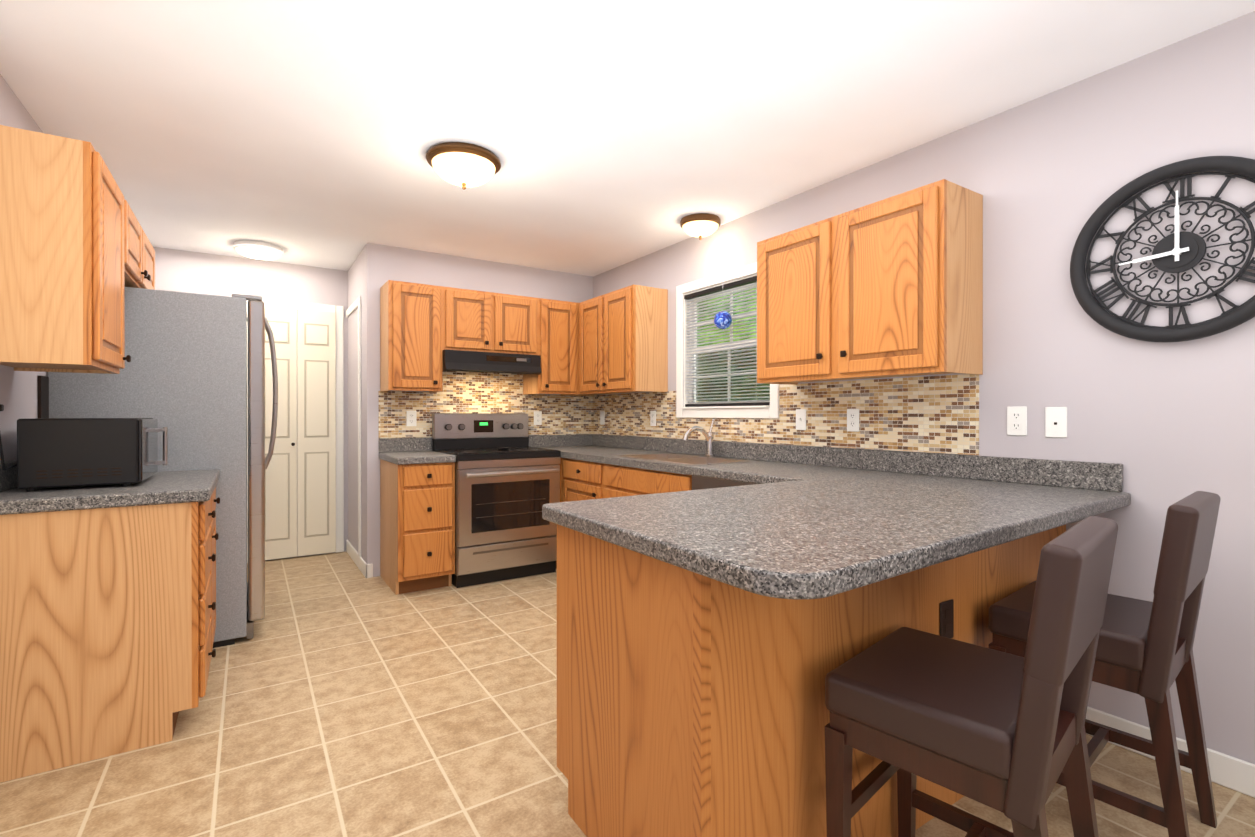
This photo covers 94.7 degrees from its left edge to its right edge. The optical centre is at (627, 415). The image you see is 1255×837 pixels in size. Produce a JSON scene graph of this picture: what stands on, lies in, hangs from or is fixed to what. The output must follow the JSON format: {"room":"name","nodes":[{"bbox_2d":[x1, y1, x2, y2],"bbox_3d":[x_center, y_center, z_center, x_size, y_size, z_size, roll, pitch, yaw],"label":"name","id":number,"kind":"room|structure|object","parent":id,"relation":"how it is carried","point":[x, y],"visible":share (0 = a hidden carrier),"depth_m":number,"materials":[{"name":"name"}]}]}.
{"room":"kitchen","nodes":[
{"label":"kitchen","id":0,"kind":"room"},
{"bbox_2d":[0,74,46,462],"bbox_3d":[-1.520,-0.036,0.840,0.120,2.400,8.070,0,0,-33],"label":"wall","id":1,"kind":"structure","parent":0,"point":[18,394],"depth_m":2.21,"materials":[{"name":"paint"}]},
{"bbox_2d":[0,460,16,489],"bbox_3d":[-2.300,0.216,2.162,0.020,0.100,0.927,0,0,-33],"label":"backsplash","id":2,"kind":"structure","parent":1,"relation":"attached to","point":[8,478],"depth_m":2.09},
{"bbox_2d":[0,125,131,376],"bbox_3d":[-2.070,-0.547,2.086,0.322,0.750,0.520,0,0,-33],"label":"upper cabinet","id":3,"kind":"object","parent":1,"relation":"attached to","point":[66,222],"depth_m":1.91,"materials":[{"name":"brown wood"}]},
{"bbox_2d":[132,211,154,289],"bbox_3d":[-2.469,-0.773,2.693,0.322,0.300,0.930,0,0,-33],"label":"upper cabinet","id":4,"kind":"object","parent":1,"relation":"attached to","point":[143,253],"depth_m":2.75,"materials":[{"name":"brown wood"}]},
{"bbox_2d":[153,247,347,560],"bbox_3d":[-2.989,-0.042,4.630,1.580,2.400,0.120,0,0,-33],"label":"wall","id":5,"kind":"structure","parent":0,"point":[195,272],"depth_m":4.60,"materials":[{"name":"paint"}]},
{"bbox_2d":[265,306,335,559],"bbox_3d":[-2.691,0.137,4.704,0.567,2.018,0.072,0,0,-33],"label":"door","id":6,"kind":"structure","parent":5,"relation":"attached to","point":[300,495],"depth_m":4.73,"materials":[{"name":"beige wood"}]},
{"bbox_2d":[246,296,360,569],"bbox_3d":[-2.503,0.112,4.449,0.726,2.092,0.714,0,0,-33],"label":"door frame","id":7,"kind":"structure","parent":5,"relation":"attached to","point":[338,311],"depth_m":4.75,"materials":[{"name":"white wood"}]},
{"bbox_2d":[348,254,359,551],"bbox_3d":[-2.112,-0.042,4.625,0.120,2.400,0.850,0,0,-33],"label":"wall","id":8,"kind":"structure","parent":0,"point":[354,271],"depth_m":4.68,"materials":[{"name":"paint"}]},
{"bbox_2d":[346,540,370,577],"bbox_3d":[-2.127,1.108,4.536,0.024,0.100,0.983,0,0,-33],"label":"baseboard","id":9,"kind":"structure","parent":8,"relation":"attached to","point":[365,568],"depth_m":4.35,"materials":[{"name":"white wood"}]},
{"bbox_2d":[360,243,592,576],"bbox_3d":[-1.119,-0.042,4.696,1.860,2.400,0.120,0,0,-33],"label":"wall","id":10,"kind":"structure","parent":0,"point":[373,269],"depth_m":4.28,"materials":[{"name":"paint"}]},
{"bbox_2d":[380,438,431,453],"bbox_3d":[-1.638,0.213,4.270,0.374,0.100,0.020,0,0,-33],"label":"backsplash","id":11,"kind":"structure","parent":10,"relation":"attached to","point":[390,443],"depth_m":4.26,"materials":[{"name":"grey stone"}]},
{"bbox_2d":[406,411,416,425],"bbox_3d":[-1.605,0.018,4.293,0.072,0.116,0.008,0,0,-33],"label":"electrical outlet","id":12,"kind":"object","parent":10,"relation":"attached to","point":[411,418],"visible":1,"depth_m":4.29,"materials":[{"name":"white plastic"}]},
{"bbox_2d":[380,280,443,392],"bbox_3d":[-1.551,-0.551,4.146,0.363,0.750,0.322,0,0,-33],"label":"upper cabinet","id":13,"kind":"object","parent":10,"relation":"attached to","point":[411,314],"depth_m":4.01,"materials":[{"name":"brown wood"}]},
{"bbox_2d":[444,287,495,352],"bbox_3d":[-1.245,-0.700,4.346,0.370,0.453,0.322,0,0,-33],"label":"upper cabinet","id":14,"kind":"object","parent":10,"relation":"attached to","point":[469,315],"depth_m":4.22,"materials":[{"name":"brown wood"}]},
{"bbox_2d":[378,370,589,437],"bbox_3d":[-1.059,-0.156,4.660,1.770,0.633,0.006,0,0,-33],"label":"tile backsplash","id":15,"kind":"structure","parent":10,"relation":"attached to","point":[463,392],"depth_m":4.59,"materials":[{"name":"tile"}]},
{"bbox_2d":[442,350,541,374],"bbox_3d":[-1.073,-0.396,4.424,0.734,0.149,0.376,0,0,-33],"label":"range hood","id":16,"kind":"object","parent":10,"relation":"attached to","point":[470,361],"visible":0.94,"depth_m":4.26,"materials":[{"name":"black metal"}]},
{"bbox_2d":[496,293,539,354],"bbox_3d":[-0.935,-0.700,4.550,0.372,0.453,0.322,0,0,-33],"label":"upper cabinet","id":17,"kind":"object","parent":10,"relation":"attached to","point":[517,317],"depth_m":4.42,"materials":[{"name":"brown wood"}]},
{"bbox_2d":[534,411,541,424],"bbox_3d":[-0.753,0.018,4.852,0.072,0.116,0.008,0,0,-33],"label":"electrical outlet","id":18,"kind":"object","parent":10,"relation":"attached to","point":[537,417],"visible":1,"depth_m":4.85,"materials":[{"name":"white plastic"}]},
{"bbox_2d":[523,298,575,395],"bbox_3d":[-0.627,-0.552,4.752,0.365,0.750,0.322,0,0,-33],"label":"upper cabinet","id":19,"kind":"object","parent":10,"relation":"attached to","point":[557,317],"depth_m":4.61,"materials":[{"name":"brown wood"}]},
{"bbox_2d":[0,551,1254,836],"bbox_3d":[-0.081,1.193,1.785,3.560,0.060,8.070,0,0,-33],"label":"floor","id":20,"kind":"structure","parent":0,"point":[344,697],"depth_m":2.02,"materials":[{"name":"tile"}]},
{"bbox_2d":[0,494,219,782],"bbox_3d":[-2.057,0.737,2.332,0.612,0.850,0.912,0,0,-33],"label":"base cabinet","id":21,"kind":"object","parent":20,"relation":"on","point":[108,617],"depth_m":1.96,"materials":[{"name":"brown wood"}]},
{"bbox_2d":[0,470,219,517],"bbox_3d":[-2.046,0.289,2.329,0.628,0.046,0.927,0,0,-33],"label":"countertop","id":22,"kind":"structure","parent":21,"relation":"on","point":[169,488],"depth_m":2.03,"materials":[{"name":"grey stone"}]},
{"bbox_2d":[0,418,166,491],"bbox_3d":[-2.083,0.108,2.245,0.426,0.316,0.544,0,0,-33],"label":"microwave","id":23,"kind":"object","parent":22,"relation":"on","point":[63,452],"visible":1,"depth_m":2.10,"materials":[{"name":"black plastic"}]},
{"bbox_2d":[47,287,277,647],"bbox_3d":[-2.443,0.269,3.175,0.886,1.783,0.903,0,0,-33],"label":"refrigerator","id":24,"kind":"object","parent":20,"relation":"on","point":[182,376],"visible":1,"depth_m":2.88,"materials":[{"name":"grey metal"}]},
{"bbox_2d":[379,458,454,594],"bbox_3d":[-1.470,0.734,4.024,0.363,0.850,0.617,0,0,-33],"label":"base cabinet","id":25,"kind":"object","parent":20,"relation":"on","point":[417,499],"depth_m":3.79,"materials":[{"name":"brown wood"}]},
{"bbox_2d":[380,450,455,461],"bbox_3d":[-1.471,0.286,4.016,0.374,0.046,0.628,0,0,-33],"label":"countertop","id":26,"kind":"structure","parent":25,"relation":"on","point":[392,455],"depth_m":3.85,"materials":[{"name":"grey stone"}]},
{"bbox_2d":[432,413,560,587],"bbox_3d":[-0.967,0.570,4.283,0.756,1.178,0.719,0,0,-33],"label":"range","id":27,"kind":"object","parent":20,"relation":"on","point":[507,482],"visible":0.94,"depth_m":4.07,"materials":[{"name":"silver metal"}]},
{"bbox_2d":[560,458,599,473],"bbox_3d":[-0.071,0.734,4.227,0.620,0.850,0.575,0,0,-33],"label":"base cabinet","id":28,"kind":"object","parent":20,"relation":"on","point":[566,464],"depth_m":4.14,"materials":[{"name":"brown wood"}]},
{"bbox_2d":[600,466,627,469],"bbox_3d":[0.338,0.735,3.603,0.620,0.850,0.918,0,0,-33],"label":"base cabinet","id":29,"kind":"object","parent":20,"relation":"on","point":[601,467],"depth_m":3.70,"materials":[{"name":"brown wood"}]},
{"bbox_2d":[556,526,991,836],"bbox_3d":[0.452,0.738,1.795,1.176,0.850,0.695,0,0,-33],"label":"base cabinet","id":30,"kind":"object","parent":20,"relation":"on","point":[726,610],"depth_m":1.37,"materials":[{"name":"brown wood"}]},
{"bbox_2d":[529,446,1130,609],"bbox_3d":[-0.021,0.288,3.048,1.828,0.046,3.838,0,0,-33],"label":"countertop","id":31,"kind":"structure","parent":30,"relation":"on","point":[788,535],"depth_m":1.59,"materials":[{"name":"grey stone"}]},
{"bbox_2d":[612,450,763,465],"bbox_3d":[0.343,0.349,3.599,0.524,0.173,0.864,0,0,-33],"label":"sink","id":32,"kind":"object","parent":31,"relation":"in","point":[688,459],"depth_m":3.65,"materials":[{"name":"silver metal"}]},
{"bbox_2d":[683,419,714,456],"bbox_3d":[0.456,0.139,3.673,0.260,0.243,0.066,0,0,-33],"label":"faucet","id":33,"kind":"object","parent":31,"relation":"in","point":[709,436],"visible":1,"depth_m":3.70,"materials":[{"name":"silver metal"}]},
{"bbox_2d":[940,599,953,637],"bbox_3d":[0.942,0.603,1.702,0.072,0.116,0.008,0,0,-33],"label":"outlet","id":34,"kind":"object","parent":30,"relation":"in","point":[947,619],"visible":0.9,"depth_m":1.70,"materials":[{"name":"brown plastic"}]},
{"bbox_2d":[825,516,1117,836],"bbox_3d":[0.740,0.690,1.255,0.430,0.947,0.454,0,0,-43],"label":"stool","id":35,"kind":"object","parent":20,"relation":"on","point":[1003,732],"visible":1,"depth_m":1.16,"materials":[{"name":"brown wood"}]},
{"bbox_2d":[989,491,1220,836],"bbox_3d":[1.384,0.689,1.688,0.430,0.947,0.454,0,0,-39],"label":"stool","id":36,"kind":"object","parent":20,"relation":"on","point":[1144,649],"visible":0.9,"depth_m":1.50,"materials":[{"name":"brown wood"}]},
{"bbox_2d":[0,0,1254,276],"bbox_3d":[-0.081,-1.267,1.781,3.560,0.060,8.070,0,0,-33],"label":"ceiling","id":37,"kind":"structure","parent":0,"point":[610,134],"depth_m":2.25,"materials":[{"name":"paint"}]},
{"bbox_2d":[233,240,283,259],"bbox_3d":[-2.699,-1.198,4.227,0.314,0.085,0.314,0,0,-33],"label":"ceiling light","id":38,"kind":"object","parent":37,"relation":"attached to","point":[257,250],"visible":1,"depth_m":4.14,"materials":[{"name":"white glass"}]},
{"bbox_2d":[426,142,500,189],"bbox_3d":[-0.783,-1.162,2.768,0.348,0.154,0.347,0,0,-33],"label":"ceiling light","id":39,"kind":"object","parent":37,"relation":"hanging from","point":[463,165],"visible":1,"depth_m":2.67,"materials":[{"name":"white glass"}]},
{"bbox_2d":[680,213,720,239],"bbox_3d":[0.461,-1.176,3.653,0.254,0.128,0.254,0,0,-33],"label":"ceiling light","id":40,"kind":"object","parent":37,"relation":"attached to","point":[700,225],"visible":1,"depth_m":3.57,"materials":[{"name":"white glass"}]},
{"bbox_2d":[593,11,1254,763],"bbox_3d":[1.623,-0.038,2.321,0.120,2.400,7.100,0,0,-33],"label":"wall","id":41,"kind":"structure","parent":0,"point":[1165,425],"depth_m":2.03,"materials":[{"name":"paint"}]},
{"bbox_2d":[600,411,604,424],"bbox_3d":[-0.222,0.017,4.998,0.016,0.116,0.072,0,0,-33],"label":"electrical outlet","id":42,"kind":"object","parent":41,"relation":"attached to","point":[602,417],"visible":1,"depth_m":4.99,"materials":[{"name":"white plastic"}]},
{"bbox_2d":[576,284,667,395],"bbox_3d":[-0.141,-0.552,4.603,0.322,0.750,1.103,0,0,-33],"label":"upper cabinet","id":43,"kind":"object","parent":41,"relation":"attached to","point":[622,334],"depth_m":4.21,"materials":[{"name":"brown wood"}]},
{"bbox_2d":[650,411,655,425],"bbox_3d":[0.193,0.018,4.373,0.008,0.116,0.072,0,0,-33],"label":"electrical outlet","id":44,"kind":"object","parent":41,"relation":"attached to","point":[652,418],"visible":1,"depth_m":4.37,"materials":[{"name":"white plastic"}]},
{"bbox_2d":[676,262,778,418],"bbox_3d":[0.650,-0.456,3.757,0.130,0.940,0.950,0,0,-33],"label":"window","id":45,"kind":"structure","parent":41,"relation":"in","point":[771,411],"depth_m":3.83,"materials":[{"name":"white wood"}]},
{"bbox_2d":[714,274,731,329],"bbox_3d":[0.600,-0.718,3.634,0.116,0.348,0.116,0,0,-33],"label":"glass ball","id":46,"kind":"object","parent":45,"relation":"attached to","point":[722,320],"visible":1,"depth_m":3.59,"materials":[{"name":"blue glass"}]},
{"bbox_2d":[684,276,769,406],"bbox_3d":[0.629,-0.456,3.743,0.045,0.784,0.788,0,0,-33],"label":"window blind","id":47,"kind":"object","parent":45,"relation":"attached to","point":[739,284],"visible":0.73,"depth_m":3.74,"materials":[{"name":"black plastic"}]},
{"bbox_2d":[590,374,978,454],"bbox_3d":[0.584,-0.009,3.792,0.006,0.343,3.260,0,0,-33],"label":"tile backsplash","id":48,"kind":"structure","parent":41,"relation":"attached to","point":[934,414],"depth_m":2.97,"materials":[{"name":"tile"}]},
{"bbox_2d":[796,409,805,429],"bbox_3d":[0.957,0.020,3.200,0.016,0.116,0.072,0,0,-33],"label":"electrical outlet","id":49,"kind":"object","parent":41,"relation":"attached to","point":[800,419],"visible":1,"depth_m":3.20,"materials":[{"name":"white plastic"}]},
{"bbox_2d":[847,409,858,431],"bbox_3d":[1.142,0.021,2.926,0.008,0.116,0.072,0,0,-33],"label":"electrical outlet","id":50,"kind":"object","parent":41,"relation":"attached to","point":[852,420],"visible":1,"depth_m":2.92,"materials":[{"name":"white plastic"}]},
{"bbox_2d":[757,179,982,384],"bbox_3d":[1.080,-0.548,2.741,0.322,0.750,0.989,0,0,-33],"label":"upper cabinet","id":51,"kind":"object","parent":41,"relation":"attached to","point":[888,287],"depth_m":2.47,"materials":[{"name":"brown wood"}]},
{"bbox_2d":[1007,406,1026,435],"bbox_3d":[1.555,0.020,2.307,0.008,0.116,0.072,0,0,-33],"label":"electrical outlet","id":52,"kind":"object","parent":41,"relation":"attached to","point":[1017,420],"visible":1,"depth_m":2.30,"materials":[{"name":"white plastic"}]},
{"bbox_2d":[1045,407,1066,437],"bbox_3d":[1.628,0.024,2.195,0.008,0.116,0.072,0,0,-33],"label":"outlet","id":53,"kind":"object","parent":41,"relation":"attached to","point":[1055,422],"visible":1,"depth_m":2.19,"materials":[{"name":"white plastic"}]},
{"bbox_2d":[1070,156,1254,341],"bbox_3d":[1.801,-0.538,1.892,0.044,0.590,0.590,0,0,-33],"label":"wall clock","id":54,"kind":"object","parent":41,"relation":"attached to","point":[1177,252],"visible":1,"depth_m":1.91,"materials":[{"name":"grey metal"}]},
{"bbox_2d":[1086,707,1254,797],"bbox_3d":[2.543,1.114,0.797,0.014,0.100,3.240,0,0,-33],"label":"baseboard","id":55,"kind":"structure","parent":41,"relation":"attached to","point":[1233,773],"depth_m":1.83,"materials":[{"name":"white wood"}]}
]}

